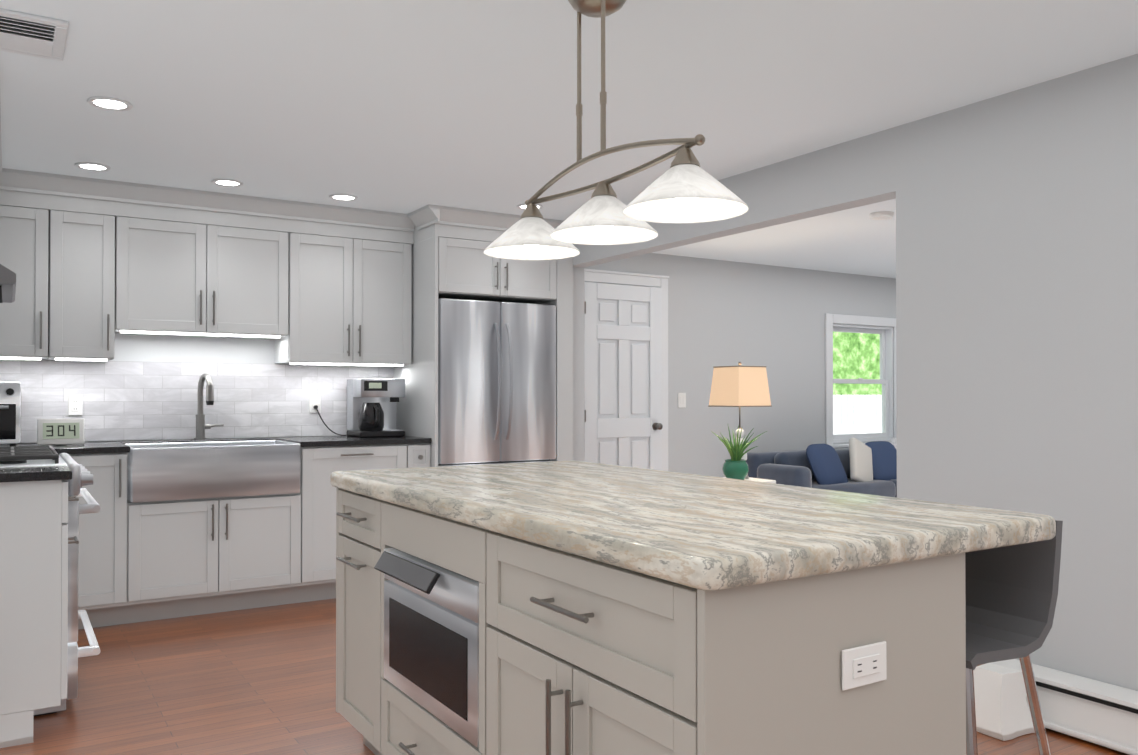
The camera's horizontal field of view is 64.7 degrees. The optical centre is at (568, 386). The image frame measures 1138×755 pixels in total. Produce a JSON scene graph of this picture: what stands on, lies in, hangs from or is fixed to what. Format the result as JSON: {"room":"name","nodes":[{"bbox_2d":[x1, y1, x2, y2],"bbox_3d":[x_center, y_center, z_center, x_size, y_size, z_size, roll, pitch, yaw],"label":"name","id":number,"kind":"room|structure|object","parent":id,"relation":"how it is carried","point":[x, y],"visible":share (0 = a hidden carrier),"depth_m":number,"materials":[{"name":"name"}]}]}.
{"room":"kitchen","nodes":[
{"label":"kitchen","id":0,"kind":"room"},
{"bbox_2d":[5,253,895,476],"bbox_3d":[0.458,0.089,7.038,9.380,2.300,0.120,0,-1,-32],"label":"wall","id":1,"kind":"structure","parent":0,"point":[771,318],"depth_m":7.54,"materials":[{"name":"grey paint"}]},
{"bbox_2d":[0,208,67,359],"bbox_3d":[-2.860,-0.617,4.693,0.357,0.928,0.348,0,-1,-32],"label":"upper cabinet","id":2,"kind":"object","parent":1,"relation":"attached to","point":[33,245],"depth_m":4.58,"materials":[{"name":"grey wood"}]},
{"bbox_2d":[64,212,131,360],"bbox_3d":[-2.630,-0.616,4.837,0.428,0.928,0.348,0,-1,-32],"label":"upper cabinet","id":3,"kind":"object","parent":1,"relation":"attached to","point":[94,265],"depth_m":4.73,"materials":[{"name":"grey wood"}]},
{"bbox_2d":[0,359,393,442],"bbox_3d":[-2.271,0.079,5.253,2.616,0.449,0.012,0,-1,-32],"label":"tile backsplash","id":4,"kind":"structure","parent":1,"relation":"attached to","point":[131,400],"depth_m":5.23,"materials":[{"name":"tile"}]},
{"bbox_2d":[68,395,82,415],"bbox_3d":[-2.725,0.100,4.956,0.070,0.115,0.010,0,-1,-32],"label":"outlet","id":5,"kind":"object","parent":4,"relation":"attached to","point":[74,405],"visible":1,"depth_m":4.95,"materials":[{"name":"white plastic"}]},
{"bbox_2d":[309,395,320,412],"bbox_3d":[-1.601,0.106,5.659,0.070,0.115,0.010,0,-1,-32],"label":"outlet","id":6,"kind":"object","parent":4,"relation":"attached to","point":[314,400],"visible":0.81,"depth_m":5.65,"materials":[{"name":"white plastic"}]},
{"bbox_2d":[0,168,414,243],"bbox_3d":[-1.962,-0.993,5.080,2.286,0.169,0.192,0,-1,-32],"label":"crown molding","id":7,"kind":"structure","parent":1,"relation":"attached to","point":[38,191],"depth_m":4.96,"materials":[{"name":"grey wood"}]},
{"bbox_2d":[132,220,291,337],"bbox_3d":[-2.115,-0.690,5.159,0.906,0.774,0.348,0,-1,-32],"label":"upper cabinet","id":8,"kind":"object","parent":1,"relation":"attached to","point":[188,279],"depth_m":5.02,"materials":[{"name":"grey wood"}]},
{"bbox_2d":[272,236,411,365],"bbox_3d":[-1.431,-0.609,5.586,0.825,0.928,0.348,0,-1,-32],"label":"upper cabinet","id":9,"kind":"object","parent":1,"relation":"attached to","point":[352,299],"depth_m":5.44,"materials":[{"name":"grey wood"}]},
{"bbox_2d":[584,282,662,469],"bbox_3d":[0.436,0.221,6.883,0.732,2.020,0.105,0,-1,-32],"label":"door","id":10,"kind":"structure","parent":1,"relation":"in","point":[623,425],"depth_m":6.90,"materials":[{"name":"white wood"}]},
{"bbox_2d":[584,269,668,470],"bbox_3d":[0.412,0.175,6.922,0.906,2.125,0.024,0,-1,-32],"label":"door frame","id":11,"kind":"structure","parent":1,"relation":"attached to","point":[622,278],"depth_m":7.12,"materials":[{"name":"white wood"}]},
{"bbox_2d":[678,393,685,407],"bbox_3d":[0.913,0.106,7.244,0.080,0.120,0.010,0,-1,-32],"label":"switch plate","id":12,"kind":"object","parent":1,"relation":"attached to","point":[681,400],"visible":1,"depth_m":7.24,"materials":[{"name":"white plastic"}]},
{"bbox_2d":[825,313,896,448],"bbox_3d":[2.737,-0.014,8.430,1.070,1.300,0.173,0,-1,-32],"label":"double-hung window","id":13,"kind":"structure","parent":1,"relation":"in","point":[859,326],"depth_m":8.47,"materials":[{"name":"white"}]},
{"bbox_2d":[0,598,1128,754],"bbox_3d":[2.684,1.257,3.466,9.380,0.100,8.520,0,-1,-32],"label":"floor","id":14,"kind":"structure","parent":0,"point":[257,681],"depth_m":3.51,"materials":[{"name":"brown wood"}]},
{"bbox_2d":[0,480,71,747],"bbox_3d":[-2.063,0.760,3.039,0.628,0.884,0.260,0,-1,-32],"label":"base cabinet","id":15,"kind":"object","parent":14,"relation":"on","point":[34,539],"depth_m":3.04,"materials":[{"name":"grey wood"}]},
{"bbox_2d":[0,465,71,482],"bbox_3d":[-2.374,0.306,3.551,0.638,0.030,1.506,0,-1,-32],"label":"countertop","id":16,"kind":"structure","parent":15,"relation":"on","point":[33,473],"depth_m":3.05,"materials":[{"name":"black stone"}]},
{"bbox_2d":[0,445,100,716],"bbox_3d":[-2.277,0.729,3.512,0.738,0.956,0.760,0,-1,-32],"label":"gas range","id":17,"kind":"object","parent":14,"relation":"on","point":[26,456],"visible":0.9,"depth_m":3.34,"materials":[{"name":"silver metal"}]},
{"bbox_2d":[69,452,144,629],"bbox_3d":[-2.520,0.776,4.721,0.416,0.884,0.616,0,-1,-32],"label":"base cabinet","id":18,"kind":"object","parent":14,"relation":"on","point":[111,558],"depth_m":4.51,"materials":[{"name":"grey wood"}]},
{"bbox_2d":[145,491,304,620],"bbox_3d":[-2.024,0.907,5.030,0.874,0.626,0.616,0,-1,-32],"label":"base cabinet","id":19,"kind":"object","parent":14,"relation":"on","point":[146,561],"depth_m":4.80,"materials":[{"name":"grey wood"}]},
{"bbox_2d":[300,444,416,601],"bbox_3d":[-1.397,0.782,5.422,0.723,0.884,0.616,0,-1,-32],"label":"base cabinet","id":20,"kind":"object","parent":14,"relation":"on","point":[317,464],"depth_m":5.09,"materials":[{"name":"grey wood"}]},
{"bbox_2d":[0,436,431,453],"bbox_3d":[-2.102,0.319,4.980,2.616,0.030,0.626,0,-1,-32],"label":"countertop","id":21,"kind":"structure","parent":20,"relation":"on","point":[122,447],"depth_m":5.13,"materials":[{"name":"black stone"}]},
{"bbox_2d":[0,382,20,445],"bbox_3d":[-2.990,0.136,4.475,0.435,0.325,0.413,0,-1,-32],"label":"toaster oven","id":22,"kind":"object","parent":21,"relation":"on","point":[10,404],"visible":0.98,"depth_m":4.42,"materials":[{"name":"silver metal"}]},
{"bbox_2d":[37,418,83,445],"bbox_3d":[-2.624,0.232,4.637,0.210,0.137,0.074,0,-1,-32],"label":"digital clock","id":23,"kind":"object","parent":21,"relation":"on","point":[54,432],"visible":1,"depth_m":4.61,"materials":[{"name":"white plastic"}]},
{"bbox_2d":[194,373,223,439],"bbox_3d":[-2.073,0.113,5.204,0.162,0.385,0.218,0,-1,-32],"label":"pull-down faucet","id":24,"kind":"object","parent":21,"relation":"on","point":[201,426],"visible":1,"depth_m":5.22,"materials":[{"name":"silver metal"}]},
{"bbox_2d":[125,440,299,502],"bbox_3d":[-1.980,0.451,4.963,0.850,0.274,0.506,0,-1,-32],"label":"sink","id":25,"kind":"object","parent":21,"relation":"in","point":[180,471],"visible":0.83,"depth_m":4.75,"materials":[{"name":"silver metal"}]},
{"bbox_2d":[313,405,345,435],"bbox_3d":[-1.507,0.211,5.660,0.185,0.194,0.093,0,-1,-32],"label":"power cord","id":26,"kind":"object","parent":21,"relation":"on","point":[315,406],"visible":0.98,"depth_m":5.64,"materials":[{"name":"black plastic"}]},
{"bbox_2d":[347,379,404,436],"bbox_3d":[-1.206,0.129,5.643,0.290,0.360,0.323,0,-1,-32],"label":"coffee maker","id":27,"kind":"object","parent":21,"relation":"on","point":[371,407],"visible":1,"depth_m":5.58,"materials":[{"name":"silver plastic"}]},
{"bbox_2d":[336,487,475,754],"bbox_3d":[-0.380,0.767,2.984,0.668,0.870,0.422,0,-1,-32],"label":"base cabinet","id":28,"kind":"object","parent":14,"relation":"on","point":[366,526],"depth_m":2.73,"materials":[{"name":"grey wood"}]},
{"bbox_2d":[330,461,1055,589],"bbox_3d":[0.117,0.302,2.449,0.980,0.050,1.920,0,-1,-32],"label":"countertop","id":29,"kind":"structure","parent":28,"relation":"on","point":[702,532],"depth_m":1.87,"materials":[{"name":"beige stone"}]},
{"bbox_2d":[417,443,429,467],"bbox_3d":[-1.087,0.784,5.617,0.216,0.884,0.616,0,-1,-32],"label":"base cabinet","id":30,"kind":"object","parent":14,"relation":"on","point":[423,449],"depth_m":5.40,"materials":[{"name":"grey"}]},
{"bbox_2d":[376,671,475,754],"bbox_3d":[-0.096,1.022,2.510,0.650,0.352,0.680,0,-1,-32],"label":"base cabinet","id":31,"kind":"object","parent":14,"relation":"on","point":[403,726],"depth_m":2.45,"materials":[{"name":"grey wood"}]},
{"bbox_2d":[374,548,478,746],"bbox_3d":[-0.140,0.653,2.485,0.635,0.374,0.610,0,-1,-32],"label":"microwave","id":32,"kind":"object","parent":31,"relation":"in","point":[431,637],"visible":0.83,"depth_m":2.28,"materials":[{"name":"grey metal"}]},
{"bbox_2d":[394,204,572,466],"bbox_3d":[-0.580,0.079,5.874,1.050,2.299,0.750,0,-1,-32],"label":"tall cabinet","id":33,"kind":"object","parent":14,"relation":"on","point":[450,258],"visible":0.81,"depth_m":5.58,"materials":[{"name":"grey wood"}]},
{"bbox_2d":[438,298,555,466],"bbox_3d":[-0.580,0.340,5.848,0.810,1.753,0.735,0,-1,-32],"label":"refrigerator","id":34,"kind":"object","parent":14,"relation":"on","point":[496,382],"visible":0.54,"depth_m":5.57,"materials":[{"name":"grey metal"}]},
{"bbox_2d":[476,527,965,754],"bbox_3d":[0.294,0.758,1.905,0.668,0.870,0.762,0,-1,-32],"label":"base cabinet","id":35,"kind":"object","parent":14,"relation":"on","point":[579,655],"depth_m":1.62,"materials":[{"name":"grey wood"}]},
{"bbox_2d":[842,641,886,690],"bbox_3d":[0.526,0.495,1.596,0.115,0.070,0.010,0,-1,-32],"label":"outlet","id":36,"kind":"object","parent":35,"relation":"attached to","point":[864,665],"visible":1,"depth_m":1.59,"materials":[{"name":"white plastic"}]},
{"bbox_2d":[723,477,775,483],"bbox_3d":[1.155,0.931,6.122,0.360,0.600,0.360,0,-1,-32],"label":"side table","id":37,"kind":"object","parent":14,"relation":"on","point":[761,480],"visible":0.04,"depth_m":6.06,"materials":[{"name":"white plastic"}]},
{"bbox_2d":[711,425,766,479],"bbox_3d":[1.119,0.437,6.040,0.381,0.384,0.359,0,-1,-32],"label":"potted plant","id":38,"kind":"object","parent":37,"relation":"on","point":[735,466],"visible":1,"depth_m":5.98,"materials":[{"name":"green ceramic"}]},
{"bbox_2d":[708,362,771,478],"bbox_3d":[1.180,0.227,6.203,0.312,0.806,0.312,0,-1,-32],"label":"table lamp","id":39,"kind":"object","parent":37,"relation":"on","point":[739,386],"visible":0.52,"depth_m":6.11,"materials":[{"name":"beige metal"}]},
{"bbox_2d":[746,437,896,497],"bbox_3d":[3.193,0.837,7.694,3.300,0.816,1.505,0,-1,-32],"label":"velvet sofa","id":40,"kind":"object","parent":14,"relation":"on","point":[858,466],"visible":0.23,"depth_m":7.35,"materials":[{"name":"blue fabric"}]},
{"bbox_2d":[849,438,872,481],"bbox_3d":[2.457,0.643,7.551,0.375,0.433,0.196,0,-1,-32],"label":"pillow","id":41,"kind":"object","parent":40,"relation":"on","point":[860,454],"depth_m":7.52,"materials":[{"name":"white fabric"}]},
{"bbox_2d":[973,663,1034,740],"bbox_3d":[1.475,1.092,3.197,0.173,0.220,0.277,0,-1,-32],"label":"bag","id":42,"kind":"object","parent":14,"relation":"on","point":[1002,711],"visible":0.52,"depth_m":3.10,"materials":[{"name":"white"}]},
{"bbox_2d":[965,520,1062,754],"bbox_3d":[0.841,0.737,2.042,0.371,0.895,0.472,0,-1,-32],"label":"bar stool","id":43,"kind":"object","parent":14,"relation":"on","point":[1011,593],"visible":0.33,"depth_m":1.95,"materials":[{"name":"grey"}]},
{"bbox_2d":[0,0,1137,278],"bbox_3d":[2.684,-1.143,3.487,9.380,0.100,8.520,0,-1,-32],"label":"ceiling","id":44,"kind":"structure","parent":0,"point":[402,106],"depth_m":3.29,"materials":[{"name":"white paint"}]},
{"bbox_2d":[0,8,68,60],"bbox_3d":[-1.758,-1.092,2.746,0.382,0.015,0.350,0,-1,-32],"label":"ceiling vent","id":45,"kind":"object","parent":44,"relation":"in","point":[33,35],"visible":0.98,"depth_m":2.78,"materials":[{"name":"white metal"}]},
{"bbox_2d":[74,162,110,171],"bbox_3d":[-2.336,-1.080,4.406,0.160,0.008,0.160,0,-1,-32],"label":"recessed light","id":46,"kind":"object","parent":44,"relation":"in","point":[92,166],"visible":1,"depth_m":4.40,"materials":[{"name":"white"}]},
{"bbox_2d":[87,96,132,110],"bbox_3d":[-1.765,-1.089,3.454,0.160,0.008,0.160,0,-1,-32],"label":"recessed light","id":47,"kind":"object","parent":44,"relation":"in","point":[108,103],"visible":1,"depth_m":3.45,"materials":[{"name":"white"}]},
{"bbox_2d":[211,179,243,186],"bbox_3d":[-1.802,-1.077,4.740,0.160,0.008,0.160,0,-1,-32],"label":"recessed light","id":48,"kind":"object","parent":44,"relation":"in","point":[228,182],"visible":0.98,"depth_m":4.73,"materials":[{"name":"white"}]},
{"bbox_2d":[329,194,357,200],"bbox_3d":[-1.278,-1.074,5.091,0.160,0.008,0.160,0,-1,-32],"label":"recessed light","id":49,"kind":"object","parent":44,"relation":"in","point":[343,197],"visible":1,"depth_m":5.09,"materials":[{"name":"white glass"}]},
{"bbox_2d":[516,204,542,209],"bbox_3d":[-0.233,-1.072,5.343,0.160,0.008,0.160,0,-1,-32],"label":"recessed light","id":50,"kind":"object","parent":44,"relation":"in","point":[523,206],"visible":0.62,"depth_m":5.33,"materials":[{"name":"white"}]},
{"bbox_2d":[484,0,747,259],"bbox_3d":[0.090,-0.759,2.465,0.318,0.686,1.036,0,-1,-32],"label":"pendant light","id":51,"kind":"object","parent":44,"relation":"hanging from","point":[685,188],"visible":1,"depth_m":2.40,"materials":[{"name":"white glass"}]},
{"bbox_2d":[870,211,893,219],"bbox_3d":[1.934,-1.056,5.554,0.144,0.036,0.144,0,-1,-32],"label":"smoke detector","id":52,"kind":"object","parent":44,"relation":"attached to","point":[883,215],"visible":1,"depth_m":5.51,"materials":[{"name":"white plastic"}]},
{"bbox_2d":[573,54,1137,690],"bbox_3d":[1.912,0.052,2.994,0.120,2.300,8.280,0,-1,-32],"label":"wall","id":53,"kind":"structure","parent":0,"point":[1017,300],"depth_m":3.29,"materials":[{"name":"grey paint"}]},
{"bbox_2d":[991,659,1137,754],"bbox_3d":[1.851,1.093,2.900,0.070,0.197,1.840,0,-1,-32],"label":"baseboard heater","id":54,"kind":"object","parent":53,"relation":"attached to","point":[1104,714],"depth_m":3.03,"materials":[{"name":"white metal"}]},
{"bbox_3d":[-1.243,0.035,1.023,0.120,2.300,8.280,0,-1,-32],"label":"wall","id":55,"kind":"structure","parent":0,"visible":0},
{"bbox_2d":[0,103,1,171],"bbox_3d":[-2.446,-1.005,3.686,0.192,0.169,1.656,0,-1,-32],"label":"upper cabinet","id":56,"kind":"object","parent":55,"relation":"attached to","point":[0,143],"visible":1,"depth_m":3.29,"materials":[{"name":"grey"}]},
{"bbox_2d":[0,264,15,302],"bbox_3d":[-2.401,-0.445,3.445,0.473,0.167,0.756,0,-1,-32],"label":"range hood","id":57,"kind":"object","parent":55,"relation":"attached to","point":[7,284],"visible":1,"depth_m":3.27,"materials":[{"name":"silver metal"}]},
{"label":"outside","id":58,"kind":"structure","parent":0,"visible":0},
{"bbox_2d":[833,332,881,434],"bbox_3d":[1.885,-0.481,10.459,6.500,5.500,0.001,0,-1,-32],"label":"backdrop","id":59,"kind":"structure","parent":58,"point":[844,359],"depth_m":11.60,"materials":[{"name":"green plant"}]}
]}

